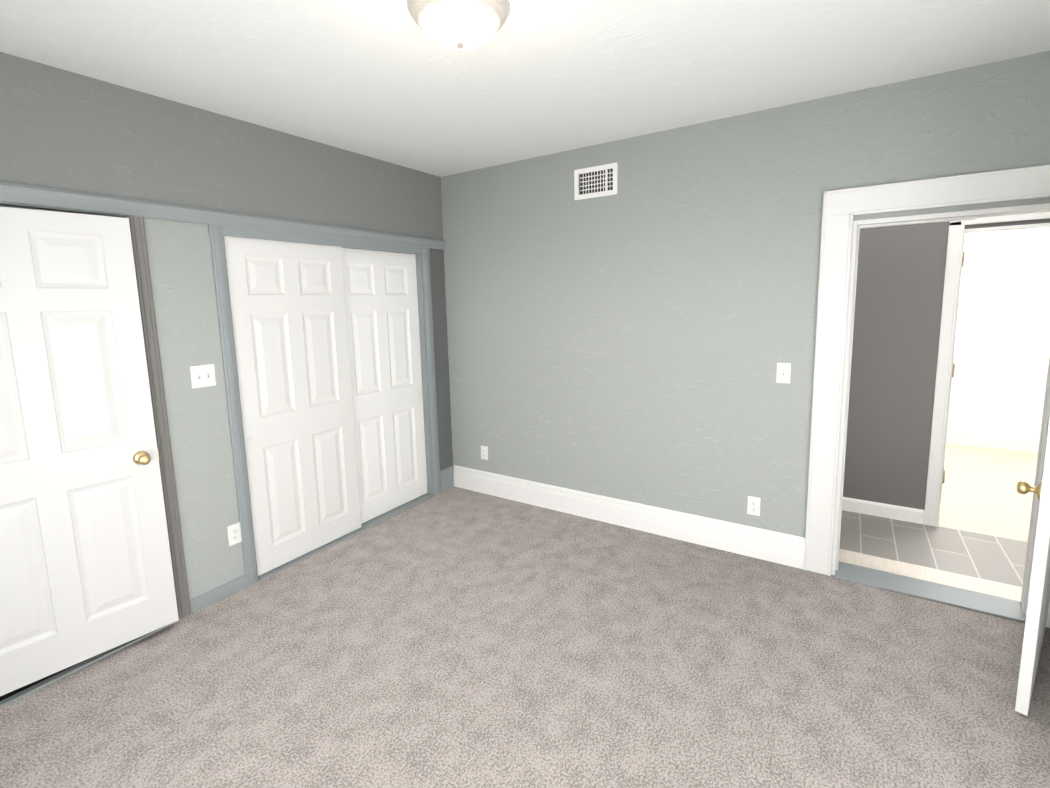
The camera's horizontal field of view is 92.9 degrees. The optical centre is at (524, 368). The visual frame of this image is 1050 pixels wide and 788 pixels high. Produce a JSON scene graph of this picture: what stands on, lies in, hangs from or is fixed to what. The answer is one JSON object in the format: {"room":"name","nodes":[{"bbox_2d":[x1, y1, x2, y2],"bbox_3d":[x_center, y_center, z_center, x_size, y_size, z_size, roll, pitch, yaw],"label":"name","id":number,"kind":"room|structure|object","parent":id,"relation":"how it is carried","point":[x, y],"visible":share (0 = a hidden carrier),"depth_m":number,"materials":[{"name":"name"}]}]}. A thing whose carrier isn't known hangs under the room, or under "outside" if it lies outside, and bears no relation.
{"room":"empty bedroom","nodes":[
{"label":"empty bedroom","id":0,"kind":"room"},
{"bbox_2d":[0,52,452,599],"bbox_3d":[-1.716,-0.052,2.914,0.140,2.700,3.880,4,9,33],"label":"wall","id":1,"kind":"structure","parent":0,"point":[65,129],"depth_m":2.69,"materials":[{"name":"grey paint"}]},
{"bbox_2d":[0,657,91,700],"bbox_3d":[-2.474,1.371,2.580,0.900,0.004,0.808,4,9,33],"label":"dark door sill","id":2,"kind":"structure","parent":1,"relation":"attached to","point":[5,696],"depth_m":2.21,"materials":[{"name":"black"}]},
{"bbox_2d":[0,207,178,695],"bbox_3d":[-2.072,0.352,2.161,0.192,2.034,0.796,4,9,33],"label":"hinged door","id":3,"kind":"structure","parent":1,"relation":"in","point":[86,571],"depth_m":2.24,"materials":[{"name":"white paint"}]},
{"bbox_2d":[125,215,190,618],"bbox_3d":[-1.871,0.302,2.562,0.020,2.100,0.070,4,9,33],"label":"door frame","id":4,"kind":"structure","parent":1,"relation":"attached to","point":[145,295],"depth_m":2.55,"materials":[{"name":"grey paint"}]},
{"bbox_2d":[190,364,215,388],"bbox_3d":[-1.751,0.042,2.722,0.020,0.120,0.122,4,9,33],"label":"switch plate","id":5,"kind":"object","parent":1,"relation":"attached to","point":[203,376],"visible":1,"depth_m":2.72,"materials":[{"name":"white plastic"}]},
{"bbox_2d":[0,181,453,707],"bbox_3d":[-1.696,0.206,2.938,0.175,2.182,3.598,4,9,33],"label":"trim","id":6,"kind":"structure","parent":1,"relation":"attached to","point":[221,224],"depth_m":2.91,"materials":[{"name":"grey paint"}]},
{"bbox_2d":[227,522,241,545],"bbox_3d":[-1.693,0.967,2.912,0.010,0.118,0.074,4,9,33],"label":"electrical outlet","id":7,"kind":"object","parent":1,"relation":"attached to","point":[234,533],"visible":1,"depth_m":2.91,"materials":[{"name":"white plastic"}]},
{"bbox_2d":[224,236,361,575],"bbox_3d":[-1.463,0.218,3.254,0.038,2.035,0.782,4,9,33],"label":"slider","id":8,"kind":"object","parent":1,"relation":"hanging from","point":[289,313],"visible":0.96,"depth_m":3.20,"materials":[{"name":"white paint"}]},
{"bbox_2d":[231,236,414,253],"bbox_3d":[-1.310,-0.844,3.443,0.106,0.012,1.528,4,9,33],"label":"trim","id":9,"kind":"structure","parent":1,"relation":"attached to","point":[364,249],"depth_m":3.65,"materials":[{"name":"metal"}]},
{"bbox_2d":[342,248,427,523],"bbox_3d":[-1.098,0.124,3.895,0.038,2.035,0.782,4,9,33],"label":"slider","id":10,"kind":"object","parent":1,"relation":"hanging from","point":[381,296],"visible":0.79,"depth_m":3.89,"materials":[{"name":"white paint"}]},
{"bbox_2d":[0,487,1049,787],"bbox_3d":[-0.326,1.412,2.136,5.090,0.060,3.740,4,9,33],"label":"floor carpet","id":11,"kind":"object","parent":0,"point":[454,637],"visible":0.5,"depth_m":2.18,"materials":[{"name":"grey carpet"}]},
{"bbox_2d":[0,0,1049,176],"bbox_3d":[0.616,-1.561,3.305,5.090,0.080,7.440,4,9,33],"label":"ceiling","id":12,"kind":"structure","parent":0,"point":[390,81],"depth_m":2.19,"materials":[{"name":"white paint"}]},
{"bbox_2d":[407,0,508,50],"bbox_3d":[-0.236,-1.231,1.805,0.362,0.137,0.362,4,9,33],"label":"ceiling light","id":13,"kind":"object","parent":12,"relation":"attached to","point":[461,25],"visible":1,"depth_m":1.74,"materials":[{"name":"white glass"}]},
{"bbox_2d":[441,51,1049,537],"bbox_3d":[1.096,-0.170,3.307,4.140,2.700,0.140,4,9,33],"label":"wall","id":14,"kind":"structure","parent":0,"point":[645,331],"depth_m":3.24,"materials":[{"name":"grey paint"}]},
{"bbox_2d":[481,446,487,459],"bbox_3d":[-0.352,0.729,4.299,0.074,0.118,0.010,4,9,33],"label":"electrical outlet","id":15,"kind":"object","parent":14,"relation":"attached to","point":[484,452],"visible":1,"depth_m":4.29,"materials":[{"name":"white plastic"}]},
{"bbox_2d":[574,162,617,199],"bbox_3d":[0.487,-1.289,3.448,0.323,0.205,0.011,4,9,33],"label":"air vent","id":16,"kind":"object","parent":14,"relation":"in","point":[596,181],"visible":1,"depth_m":3.44,"materials":[{"name":"white plastic"}]},
{"bbox_2d":[454,465,804,568],"bbox_3d":[1.030,1.078,3.440,3.982,0.195,0.019,4,9,33],"label":"baseboard","id":17,"kind":"structure","parent":14,"relation":"attached to","point":[771,546],"depth_m":3.54,"materials":[{"name":"white paint"}]},
{"bbox_2d":[747,496,760,515],"bbox_3d":[1.442,0.868,3.144,0.074,0.118,0.010,4,9,33],"label":"electrical outlet","id":18,"kind":"object","parent":14,"relation":"attached to","point":[753,505],"visible":1,"depth_m":3.14,"materials":[{"name":"white plastic"}]},
{"bbox_2d":[776,363,790,382],"bbox_3d":[1.531,0.029,2.955,0.074,0.120,0.020,4,9,33],"label":"switch plate","id":19,"kind":"object","parent":14,"relation":"attached to","point":[783,374],"visible":1,"depth_m":2.96,"materials":[{"name":"white plastic"}]},
{"bbox_2d":[804,165,1049,627],"bbox_3d":[2.193,0.147,2.620,1.175,2.209,0.172,4,9,33],"label":"door frame","id":20,"kind":"structure","parent":14,"relation":"attached to","point":[841,208],"depth_m":2.73,"materials":[{"name":"white paint"}]},
{"bbox_2d":[1015,419,1049,715],"bbox_3d":[2.188,0.307,2.076,0.310,2.000,0.777,4,9,33],"label":"bedroom door","id":21,"kind":"structure","parent":14,"relation":"in","point":[1037,609],"depth_m":1.89,"materials":[{"name":"white paint"}]},
{"bbox_2d":[840,510,1027,586],"bbox_3d":[1.868,1.140,3.791,6.950,0.060,0.740,4,9,33],"label":"floor","id":22,"kind":"structure","parent":0,"point":[986,557],"depth_m":3.25,"materials":[{"name":"grey tile"}]},
{"bbox_2d":[843,219,1049,509],"bbox_3d":[2.070,-0.280,3.965,6.950,2.700,0.120,4,9,33],"label":"wall","id":23,"kind":"structure","parent":0,"point":[899,294],"depth_m":3.56,"materials":[{"name":"grey paint"}]},
{"bbox_2d":[842,497,923,523],"bbox_3d":[1.002,0.949,4.766,4.420,0.102,0.016,4,9,33],"label":"baseboard","id":24,"kind":"structure","parent":23,"relation":"attached to","point":[902,513],"depth_m":3.69,"materials":[{"name":"paint"}]},
{"bbox_2d":[923,212,1049,526],"bbox_3d":[3.265,0.064,3.220,0.962,2.160,0.150,4,9,33],"label":"door frame","id":25,"kind":"structure","parent":23,"relation":"attached to","point":[946,347],"depth_m":3.37,"materials":[{"name":"white paint"}]},
{"bbox_2d":[938,444,1037,541],"bbox_3d":[2.776,0.934,5.177,6.950,0.060,2.600,4,9,33],"label":"floor","id":26,"kind":"structure","parent":0,"point":[980,494],"depth_m":4.13,"materials":[{"name":"wood"}]},
{"bbox_2d":[946,228,1049,452],"bbox_3d":[3.438,-0.591,6.053,6.950,2.700,0.050,4,9,33],"label":"wall","id":27,"kind":"structure","parent":0,"point":[1001,363],"depth_m":5.10,"materials":[{"name":"white paint"}]},
{"bbox_3d":[1.569,1.208,3.334,6.950,0.060,0.360,4,9,33],"label":"floor","id":28,"kind":"structure","parent":0,"visible":0},
{"bbox_2d":[835,561,1025,622],"bbox_3d":[2.217,1.230,2.783,0.823,0.012,0.205,4,9,33],"label":"threshold","id":29,"kind":"object","parent":28,"relation":"on","point":[971,600],"visible":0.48,"depth_m":2.75,"materials":[{"name":"grey paint"}]},
{"bbox_2d":[839,549,1021,602],"bbox_3d":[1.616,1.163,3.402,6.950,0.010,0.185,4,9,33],"label":"threshold","id":30,"kind":"object","parent":28,"relation":"on","point":[997,589],"depth_m":2.90,"materials":[{"name":"beige stone"}]}
]}

